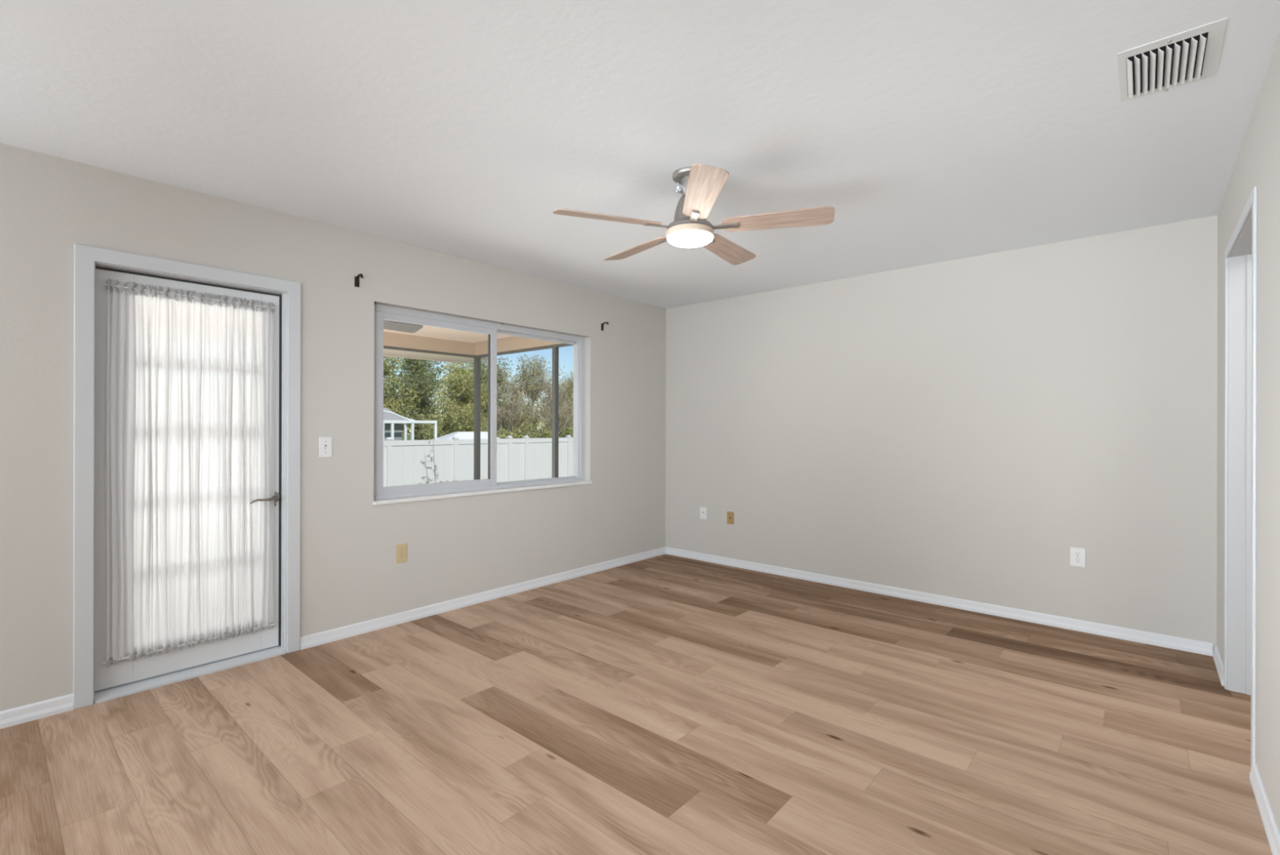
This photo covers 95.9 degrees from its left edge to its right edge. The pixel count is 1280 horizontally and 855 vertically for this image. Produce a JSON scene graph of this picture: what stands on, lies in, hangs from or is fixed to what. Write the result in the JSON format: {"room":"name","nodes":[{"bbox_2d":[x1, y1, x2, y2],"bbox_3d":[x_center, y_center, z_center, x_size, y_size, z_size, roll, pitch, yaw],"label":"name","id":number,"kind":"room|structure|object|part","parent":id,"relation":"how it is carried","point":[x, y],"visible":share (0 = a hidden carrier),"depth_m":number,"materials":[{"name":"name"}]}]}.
{"room":"empty living room","nodes":[
{"label":"empty living room","id":0,"kind":"room"},
{"bbox_2d":[0,142,666,711],"bbox_3d":[-2.288,0.086,3.000,0.200,2.540,7.811,0,0,41],"label":"wall","id":1,"kind":"structure","parent":0,"point":[460,546],"depth_m":3.38,"materials":[{"name":"paint"}]},
{"bbox_2d":[73,243,301,709],"bbox_3d":[-2.294,0.221,2.982,0.216,2.071,0.916,0,0,41],"label":"trim","id":2,"kind":"structure","parent":1,"relation":"attached to","point":[86,258],"depth_m":2.73,"materials":[{"name":"grey paint"}]},
{"bbox_2d":[94,266,281,691],"bbox_3d":[-2.261,0.241,2.954,0.104,1.968,0.774,0,0,41],"label":"door","id":3,"kind":"structure","parent":1,"relation":"in","point":[122,673],"depth_m":2.82,"materials":[{"name":"paint"}]},
{"bbox_2d":[102,278,276,666],"bbox_3d":[-2.253,0.214,2.942,0.038,1.809,0.706,0,0,42],"label":"sheer curtain","id":4,"kind":"object","parent":3,"relation":"hanging from","point":[189,375],"visible":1,"depth_m":2.91,"materials":[{"name":"white fabric"}]},
{"bbox_3d":[-2.256,1.094,2.943,0.007,0.007,0.706,0,0,41],"label":"curtain rod","id":5,"kind":"part","parent":4,"relation":"part of","materials":[{"name":"white fabric"}]},
{"bbox_3d":[-2.252,-0.659,2.943,0.007,0.007,0.706,0,0,41],"label":"curtain rod","id":6,"kind":"part","parent":4,"relation":"part of","materials":[{"name":"white metal"}]},
{"bbox_3d":[-2.044,0.399,3.140,0.021,0.032,0.133,0,0,41],"label":"lever","id":7,"kind":"part","parent":3,"relation":"part of","materials":[{"name":"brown metal"}]},
{"bbox_3d":[-2.023,0.393,3.202,0.052,0.064,0.064,0,0,41],"label":"handle","id":8,"kind":"part","parent":3,"relation":"part of","materials":[{"name":"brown metal"}]},
{"bbox_2d":[319,436,332,457],"bbox_3d":[-1.829,0.117,3.363,0.016,0.118,0.070,0,0,41],"label":"light switch","id":9,"kind":"object","parent":1,"relation":"attached to","point":[325,442],"visible":1,"depth_m":3.36,"materials":[{"name":"white plastic"}]},
{"bbox_2d":[0,546,666,728],"bbox_3d":[-2.210,1.223,2.929,0.016,0.068,7.511,0,0,41],"label":"baseboard","id":10,"kind":"structure","parent":1,"relation":"attached to","point":[20,714],"depth_m":3.71,"materials":[{"name":"white paint"}]},
{"bbox_2d":[354,273,363,287],"bbox_3d":[-1.689,-0.882,3.478,0.071,0.070,0.028,0,0,41],"label":"rod bracket","id":11,"kind":"object","parent":1,"relation":"attached to","point":[356,278],"visible":1,"depth_m":3.49,"materials":[{"name":"brown metal"}]},
{"bbox_3d":[-1.715,-0.878,3.500,0.004,0.062,0.028,0,0,41],"label":"wall plate","id":12,"kind":"part","parent":11,"relation":"part of","materials":[{"name":"brown metal"}]},
{"bbox_3d":[-1.688,-0.904,3.477,0.068,0.026,0.012,0,0,41],"label":"hook arm","id":13,"kind":"part","parent":11,"relation":"part of","materials":[{"name":"brown metal"}]},
{"bbox_2d":[395,542,406,563],"bbox_3d":[-1.531,0.812,3.711,0.008,0.118,0.070,0,0,41],"label":"power outlet","id":14,"kind":"object","parent":1,"relation":"attached to","point":[401,549],"visible":1,"depth_m":3.71,"materials":[{"name":"beige plastic"}]},
{"bbox_2d":[399,546,404,552],"bbox_3d":[-1.530,0.791,3.710,0.002,0.033,0.033,0,0,41],"label":"receptacle","id":15,"kind":"object","parent":14,"relation":"attached to","point":[401,548],"depth_m":3.71,"materials":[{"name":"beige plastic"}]},
{"bbox_2d":[399,553,404,559],"bbox_3d":[-1.530,0.833,3.710,0.002,0.033,0.033,0,0,41],"label":"receptacle","id":16,"kind":"object","parent":14,"relation":"attached to","point":[401,555],"depth_m":3.71,"materials":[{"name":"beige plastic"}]},
{"bbox_2d":[373,301,591,505],"bbox_3d":[-1.088,-0.146,4.324,0.168,1.264,1.865,0,0,41],"label":"window","id":17,"kind":"structure","parent":1,"relation":"in","point":[383,495],"depth_m":4.21,"materials":[{"name":"grey plastic"}]},
{"bbox_3d":[-1.393,-0.149,4.009,0.030,1.178,0.927,0,0,41],"label":"sliding sash","id":18,"kind":"part","parent":17,"relation":"part of","materials":[{"name":"grey plastic"}]},
{"bbox_3d":[-1.089,0.474,4.324,0.168,0.024,1.865,0,0,41],"label":"sill","id":19,"kind":"part","parent":17,"relation":"part of","materials":[{"name":"stone"}]},
{"bbox_3d":[-1.081,-0.041,4.336,0.010,0.400,0.012,0,0,41],"label":"finger pull","id":20,"kind":"part","parent":17,"relation":"part of","materials":[{"name":"grey plastic"}]},
{"bbox_3d":[-0.846,-0.144,4.689,0.032,1.182,0.883,0,0,41],"label":"fixed lite frame","id":21,"kind":"part","parent":17,"relation":"part of","materials":[{"name":"grey plastic"}]},
{"bbox_2d":[600,321,608,330],"bbox_3d":[-0.306,-0.882,5.063,0.071,0.070,0.028,0,0,41],"label":"rod bracket","id":22,"kind":"object","parent":1,"relation":"attached to","point":[606,322],"visible":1,"depth_m":5.07,"materials":[{"name":"brown metal"}]},
{"bbox_2d":[383,320,513,342],"bbox_3d":[-3.916,-1.217,3.819,3.333,0.060,8.600,0,0,41],"label":"ceiling","id":23,"kind":"structure","parent":0,"point":[426,331],"depth_m":7.41,"materials":[{"name":"paint"}]},
{"bbox_2d":[383,320,422,333],"bbox_3d":[-2.424,-1.024,4.861,1.266,0.320,1.220,0,0,41],"label":"fan","id":24,"kind":"object","parent":23,"relation":"hanging from","point":[389,325],"visible":0.02,"depth_m":5.19,"materials":[{"name":"white"}]},
{"bbox_2d":[0,553,1272,854],"bbox_3d":[-0.258,1.306,1.226,5.197,0.090,7.511,0,0,41],"label":"floor","id":25,"kind":"structure","parent":0,"point":[665,704],"depth_m":2.31,"materials":[{"name":"brown wood"}]},
{"bbox_2d":[0,0,1279,308],"bbox_3d":[-0.371,-1.354,1.396,5.900,0.350,8.411,0,0,41],"label":"ceiling","id":26,"kind":"structure","parent":0,"point":[933,131],"depth_m":2.20,"materials":[{"name":"paint"}]},
{"bbox_2d":[552,163,835,265],"bbox_3d":[0.239,-1.015,2.733,1.233,0.326,1.220,0,0,41],"label":"ceiling fan","id":27,"kind":"object","parent":26,"relation":"attached to","point":[700,185],"visible":1,"depth_m":2.60,"materials":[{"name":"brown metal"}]},
{"bbox_3d":[-0.138,-0.927,2.564,0.490,0.006,0.142,0,12,-20],"label":"blade","id":28,"kind":"part","parent":27,"relation":"part of","materials":[{"name":"brown wood"}]},
{"bbox_3d":[-0.009,-0.926,3.010,0.142,0.006,0.490,-15,9,-37],"label":"blade","id":29,"kind":"part","parent":27,"relation":"part of","materials":[{"name":"brown wood"}]},
{"bbox_3d":[0.234,-0.870,2.698,0.218,0.036,0.218,0,0,41],"label":"lamp shade","id":30,"kind":"part","parent":27,"relation":"part of","materials":[{"name":"white glass"}]},
{"bbox_3d":[0.247,-0.926,2.304,0.142,0.006,0.490,12,0,-2],"label":"blade","id":31,"kind":"part","parent":27,"relation":"part of","materials":[{"name":"brown wood"}]},
{"bbox_3d":[0.455,-0.925,3.025,0.142,0.006,0.490,-14,-8,33],"label":"blade","id":32,"kind":"part","parent":27,"relation":"part of","materials":[{"name":"brown wood"}]},
{"bbox_3d":[0.613,-0.925,2.589,0.490,0.006,0.142,0,-12,16],"label":"blade","id":33,"kind":"part","parent":27,"relation":"part of","materials":[{"name":"brown wood"}]},
{"bbox_2d":[1117,17,1227,102],"bbox_3d":[1.712,-1.168,1.873,0.244,0.013,0.359,0,0,41],"label":"ceiling vent","id":34,"kind":"object","parent":26,"relation":"in","point":[1188,56],"visible":1,"depth_m":1.85,"materials":[{"name":"metal"}]},
{"bbox_2d":[665,215,1217,649],"bbox_3d":[1.820,0.096,4.498,4.021,2.540,0.150,0,0,41],"label":"wall","id":35,"kind":"structure","parent":0,"point":[955,428],"depth_m":3.95,"materials":[{"name":"paint"}]},
{"bbox_2d":[700,506,706,519],"bbox_3d":[0.595,0.814,5.456,0.075,0.112,0.016,0,0,41],"label":"cable plate","id":36,"kind":"object","parent":35,"relation":"attached to","point":[703,509],"visible":1,"depth_m":5.45,"materials":[{"name":"white plastic"}]},
{"bbox_2d":[727,511,733,524],"bbox_3d":[0.824,0.830,5.261,0.072,0.112,0.009,0,0,41],"label":"phone jack","id":37,"kind":"object","parent":35,"relation":"attached to","point":[730,514],"visible":1,"depth_m":5.26,"materials":[{"name":"beige plastic"}]},
{"bbox_2d":[665,546,1213,656],"bbox_3d":[1.718,1.232,4.475,3.869,0.068,0.016,0,0,41],"label":"baseboard","id":38,"kind":"structure","parent":35,"relation":"attached to","point":[1117,632],"depth_m":3.96,"materials":[{"name":"white paint"}]},
{"bbox_2d":[1070,546,1085,567],"bbox_3d":[2.728,0.812,3.600,0.078,0.118,0.008,0,0,41],"label":"power outlet","id":39,"kind":"object","parent":35,"relation":"attached to","point":[1077,555],"visible":1,"depth_m":3.60,"materials":[{"name":"white plastic"}]},
{"bbox_2d":[1074,551,1080,556],"bbox_3d":[2.726,0.791,3.598,0.033,0.033,0.002,0,0,41],"label":"receptacle","id":40,"kind":"object","parent":39,"relation":"attached to","point":[1077,553],"depth_m":3.60,"materials":[{"name":"white plastic"}]},
{"bbox_2d":[1074,557,1080,563],"bbox_3d":[2.726,0.833,3.598,0.033,0.033,0.002,0,0,41],"label":"receptacle","id":41,"kind":"object","parent":39,"relation":"attached to","point":[1077,560],"depth_m":3.60,"materials":[{"name":"white plastic"}]},
{"bbox_2d":[1216,35,1279,831],"bbox_3d":[0.769,0.043,0.331,0.115,2.440,7.511,0,0,41],"label":"wall","id":42,"kind":"structure","parent":0,"point":[1257,164],"depth_m":1.93,"materials":[{"name":"paint"}]},
{"bbox_2d":[1223,186,1257,770],"bbox_3d":[2.578,0.203,2.411,0.124,2.130,0.995,0,0,41],"label":"trim","id":43,"kind":"structure","parent":42,"relation":"attached to","point":[1241,251],"depth_m":2.75,"materials":[{"name":"grey paint"}]},
{"bbox_2d":[1213,643,1279,854],"bbox_3d":[0.717,1.229,0.374,0.016,0.068,7.511,0,0,41],"label":"baseboard","id":44,"kind":"structure","parent":42,"relation":"attached to","point":[1273,833],"depth_m":1.89,"materials":[{"name":"white paint"}]},
{"bbox_3d":[-3.902,1.763,3.934,3.453,0.780,8.800,0,0,41],"label":"floor","id":45,"kind":"structure","parent":0,"visible":0},
{"bbox_2d":[383,342,573,479],"bbox_3d":[-3.912,0.181,3.873,3.393,2.384,8.690,0,0,41],"label":"screen enclosure","id":46,"kind":"object","parent":45,"relation":"on","point":[555,348],"visible":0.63,"depth_m":7.49,"materials":[{"name":"brown metal"}]},
{"bbox_3d":[-5.175,-1.000,4.957,0.060,0.029,8.660,0,0,41],"label":"rail","id":47,"kind":"part","parent":46,"relation":"part of","materials":[{"name":"brown metal"}]},
{"bbox_2d":[383,331,563,355],"bbox_3d":[-3.912,-1.190,3.922,3.463,0.355,8.760,0,0,41],"label":"beam","id":48,"kind":"structure","parent":46,"relation":"on","point":[390,339],"depth_m":7.62,"materials":[{"name":"paint"}]},
{"bbox_3d":[-2.311,0.198,8.199,0.065,2.356,0.065,0,0,41],"label":"post","id":49,"kind":"part","parent":46,"relation":"part of","materials":[{"name":"brown metal"}]},
{"bbox_3d":[-1.049,-0.990,7.104,3.333,0.029,0.060,0,0,41],"label":"rail","id":50,"kind":"part","parent":46,"relation":"part of","materials":[{"name":"brown metal"}]},
{"bbox_3d":[-1.040,0.201,7.091,0.057,2.356,0.057,0,0,41],"label":"post","id":51,"kind":"part","parent":46,"relation":"part of","materials":[{"name":"brown metal"}]},
{"label":"outside","id":52,"kind":"structure","parent":0,"visible":0},
{"bbox_2d":[401,432,564,439],"bbox_3d":[-16.093,2.275,80.413,170.000,0.300,220.000,0,0,41],"label":"ground","id":53,"kind":"structure","parent":52,"point":[408,437],"depth_m":113.81,"materials":[{"name":"green plant"}]},
{"bbox_2d":[383,407,407,440],"bbox_3d":[-17.690,0.541,26.192,4.900,3.160,13.000,0,0,41],"label":"house","id":54,"kind":"structure","parent":53,"relation":"on","point":[397,426],"depth_m":29.25,"materials":[{"name":"grey"}]},
{"bbox_2d":[383,355,420,432],"bbox_3d":[-17.259,-1.512,38.458,5.002,7.277,5.089,0,0,-10],"label":"broadleaf tree","id":55,"kind":"object","parent":53,"relation":"on","point":[392,405],"visible":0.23,"depth_m":38.22,"materials":[{"name":"green plant"}]},
{"bbox_2d":[383,410,437,440],"bbox_3d":[-13.145,0.614,25.165,3.020,3.035,7.630,0,0,41],"label":"cage","id":56,"kind":"object","parent":53,"relation":"on","point":[411,421],"visible":0.27,"depth_m":26.15,"materials":[{"name":"white metal"}]},
{"bbox_3d":[-10.932,0.952,25.496,0.100,2.370,0.100,0,0,41],"label":"post","id":57,"kind":"part","parent":56,"relation":"part of","materials":[{"name":"white metal"}]},
{"bbox_3d":[-11.762,0.950,28.955,0.100,2.370,0.100,0,0,41],"label":"post","id":58,"kind":"part","parent":56,"relation":"part of","materials":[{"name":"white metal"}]},
{"bbox_3d":[-10.320,0.953,26.196,0.100,2.370,0.100,0,0,41],"label":"post","id":59,"kind":"part","parent":56,"relation":"part of","materials":[{"name":"white metal"}]},
{"bbox_3d":[-9.577,0.955,27.048,0.100,2.370,0.100,0,0,41],"label":"post","id":60,"kind":"part","parent":56,"relation":"part of","materials":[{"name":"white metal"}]},
{"bbox_2d":[383,358,454,439],"bbox_3d":[-16.162,-2.126,41.270,5.584,8.514,5.911,0,0,-14],"label":"broadleaf tree","id":61,"kind":"object","parent":53,"relation":"on","point":[418,369],"visible":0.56,"depth_m":41.11,"materials":[{"name":"green plant"}]},
{"bbox_2d":[385,357,462,439],"bbox_3d":[-18.275,-2.784,47.993,6.820,9.824,6.443,0,0,24],"label":"broadleaf tree","id":62,"kind":"object","parent":53,"relation":"on","point":[402,372],"visible":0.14,"depth_m":47.57,"materials":[{"name":"green plant"}]},
{"bbox_2d":[418,433,454,484],"bbox_3d":[-3.198,1.131,9.100,0.681,2.047,0.397,0,0,-33],"label":"sapling","id":63,"kind":"object","parent":53,"relation":"on","point":[426,468],"visible":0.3,"depth_m":9.04,"materials":[{"name":"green plant"}]},
{"bbox_2d":[422,370,488,439],"bbox_3d":[-10.201,-0.543,32.781,3.754,5.368,3.690,0,0,25],"label":"broadleaf tree","id":64,"kind":"object","parent":53,"relation":"on","point":[454,415],"visible":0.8,"depth_m":32.54,"materials":[{"name":"green plant"}]},
{"bbox_2d":[434,361,488,431],"bbox_3d":[-11.228,-1.270,37.035,3.600,6.840,3.830,0,0,-26],"label":"broadleaf tree","id":65,"kind":"object","parent":53,"relation":"on","point":[457,370],"visible":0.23,"depth_m":36.73,"materials":[{"name":"green plant"}]},
{"bbox_2d":[431,431,499,439],"bbox_3d":[-8.553,1.192,28.602,2.500,1.900,3.950,0,0,41],"label":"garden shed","id":66,"kind":"object","parent":53,"relation":"on","point":[461,435],"visible":0.25,"depth_m":27.78,"materials":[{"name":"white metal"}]},
{"bbox_2d":[383,435,573,486],"bbox_3d":[-5.154,1.215,16.908,0.150,1.870,22.850,0,0,41],"label":"vinyl fence","id":67,"kind":"object","parent":53,"relation":"on","point":[526,458],"visible":0.25,"depth_m":16.94,"materials":[{"name":"white plastic"}]},
{"bbox_3d":[-7.213,1.228,14.550,0.060,1.735,1.670,0,0,41],"label":"panel","id":68,"kind":"part","parent":67,"relation":"part of","materials":[{"name":"plastic"}]},
{"bbox_3d":[-6.621,1.244,15.228,0.130,1.805,0.130,0,0,41],"label":"post","id":69,"kind":"part","parent":67,"relation":"part of","materials":[{"name":"plastic"}]},
{"bbox_3d":[-5.980,1.230,15.963,0.060,1.735,1.820,0,0,41],"label":"panel","id":70,"kind":"part","parent":67,"relation":"part of","materials":[{"name":"plastic"}]},
{"bbox_3d":[-5.339,1.247,16.697,0.130,1.805,0.130,0,0,41],"label":"post","id":71,"kind":"part","parent":67,"relation":"part of","materials":[{"name":"plastic"}]},
{"bbox_3d":[-4.717,1.233,17.409,0.060,1.735,1.760,0,0,41],"label":"panel","id":72,"kind":"part","parent":67,"relation":"part of","materials":[{"name":"plastic"}]},
{"bbox_3d":[-4.096,1.250,18.121,0.130,1.805,0.130,0,0,41],"label":"post","id":73,"kind":"part","parent":67,"relation":"part of","materials":[{"name":"plastic"}]},
{"bbox_3d":[-3.885,1.235,18.362,0.060,1.735,0.510,0,0,41],"label":"panel","id":74,"kind":"part","parent":67,"relation":"part of","materials":[{"name":"plastic"}]},
{"bbox_3d":[-3.675,1.251,18.603,0.130,1.805,0.130,0,0,41],"label":"post","id":75,"kind":"part","parent":67,"relation":"part of","materials":[{"name":"plastic"}]},
{"bbox_3d":[-3.076,1.237,19.289,0.060,1.735,1.690,0,0,41],"label":"panel","id":76,"kind":"part","parent":67,"relation":"part of","materials":[{"name":"plastic"}]},
{"bbox_3d":[-2.478,1.254,19.974,0.130,1.805,0.130,0,0,41],"label":"post","id":77,"kind":"part","parent":67,"relation":"part of","materials":[{"name":"plastic"}]},
{"bbox_3d":[-1.876,1.240,20.664,0.060,1.735,1.700,0,0,41],"label":"panel","id":78,"kind":"part","parent":67,"relation":"part of","materials":[{"name":"plastic"}]},
{"bbox_2d":[448,360,510,431],"bbox_3d":[-12.793,-1.726,46.411,5.069,7.728,5.365,0,0,-10],"label":"broadleaf tree","id":79,"kind":"object","parent":53,"relation":"on","point":[483,379],"visible":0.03,"depth_m":45.71,"materials":[{"name":"green plant"}]},
{"bbox_2d":[462,360,501,417],"bbox_3d":[-14.461,-2.974,53.132,4.820,10.249,6.075,0,0,18],"label":"broadleaf tree","id":80,"kind":"object","parent":53,"relation":"on","point":[482,360],"visible":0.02,"depth_m":52.27,"materials":[{"name":"green plant"}]},
{"bbox_2d":[462,356,530,434],"bbox_3d":[-10.723,-1.525,41.873,5.092,7.335,4.811,0,0,20],"label":"broadleaf tree","id":81,"kind":"object","parent":53,"relation":"on","point":[499,380],"visible":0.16,"depth_m":41.38,"materials":[{"name":"green plant"}]},
{"bbox_2d":[484,426,513,438],"bbox_3d":[-7.018,1.082,30.189,3.100,2.228,2.802,0,0,41],"label":"shrub","id":82,"kind":"object","parent":53,"relation":"on","point":[504,436],"visible":0.05,"depth_m":29.09,"materials":[{"name":"green plant"}]},
{"bbox_2d":[480,362,538,438],"bbox_3d":[-7.619,-0.648,33.751,3.379,5.593,3.800,0,0,32],"label":"broadleaf tree","id":83,"kind":"object","parent":53,"relation":"on","point":[509,415],"visible":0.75,"depth_m":33.34,"materials":[{"name":"green plant"}]},
{"bbox_2d":[487,354,551,438],"bbox_3d":[-7.678,-1.340,36.682,3.291,6.998,4.148,0,0,14],"label":"broadleaf tree","id":84,"kind":"object","parent":53,"relation":"on","point":[525,371],"visible":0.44,"depth_m":36.54,"materials":[{"name":"green plant"}]},
{"bbox_2d":[508,417,551,438],"bbox_3d":[-6.253,0.857,32.256,2.802,2.702,3.100,0,0,11],"label":"shrub","id":85,"kind":"object","parent":53,"relation":"on","point":[545,433],"visible":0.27,"depth_m":31.57,"materials":[{"name":"green plant"}]},
{"bbox_2d":[520,354,546,436],"bbox_3d":[-8.783,-1.834,45.688,3.594,7.958,2.385,0,0,35],"label":"broadleaf tree","id":86,"kind":"object","parent":53,"relation":"on","point":[537,384],"visible":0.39,"depth_m":45.66,"materials":[{"name":"green plant"}]},
{"bbox_2d":[516,354,551,436],"bbox_3d":[-10.820,-2.790,59.292,4.654,9.896,5.865,0,0,41],"label":"broadleaf tree","id":87,"kind":"object","parent":53,"relation":"on","point":[536,359],"visible":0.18,"depth_m":59.02,"materials":[{"name":"green plant"}]},
{"bbox_2d":[528,365,568,437],"bbox_3d":[-6.671,-1.178,41.560,4.524,6.658,4.023,0,0,-35],"label":"broadleaf tree","id":88,"kind":"object","parent":53,"relation":"on","point":[546,384],"visible":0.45,"depth_m":41.64,"materials":[{"name":"green plant"}]},
{"bbox_2d":[530,373,573,437],"bbox_3d":[-5.230,-0.443,35.732,3.529,5.194,3.138,0,0,43],"label":"broadleaf tree","id":89,"kind":"object","parent":53,"relation":"on","point":[563,409],"visible":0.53,"depth_m":35.63,"materials":[{"name":"green plant"}]},
{"bbox_2d":[550,368,573,436],"bbox_3d":[-4.713,-0.946,38.809,2.926,6.220,3.687,0,0,-18],"label":"broadleaf tree","id":90,"kind":"object","parent":53,"relation":"on","point":[571,424],"visible":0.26,"depth_m":38.60,"materials":[{"name":"green plant"}]},
{"bbox_2d":[558,425,573,437],"bbox_3d":[-3.644,1.002,34.812,3.100,2.411,2.802,0,0,40],"label":"shrub","id":91,"kind":"object","parent":53,"relation":"on","point":[569,432],"visible":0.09,"depth_m":34.92,"materials":[{"name":"green plant"}]},
{"bbox_2d":[558,371,573,435],"bbox_3d":[-6.214,-1.301,50.006,4.106,6.927,3.258,0,0,-16],"label":"broadleaf tree","id":92,"kind":"object","parent":53,"relation":"on","point":[567,371],"visible":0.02,"depth_m":49.60,"materials":[{"name":"green plant"}]},
{"bbox_3d":[-3.987,-1.627,4.134,4.650,0.900,8.980,0,0,41],"label":"porch roof","id":93,"kind":"structure","parent":0,"visible":0},
{"bbox_2d":[383,348,488,363],"bbox_3d":[-5.427,-1.081,5.383,0.740,0.180,8.970,0,0,41],"label":"soffit","id":94,"kind":"structure","parent":93,"relation":"attached to","point":[388,353],"depth_m":8.18,"materials":[{"name":"paint"}]}
]}

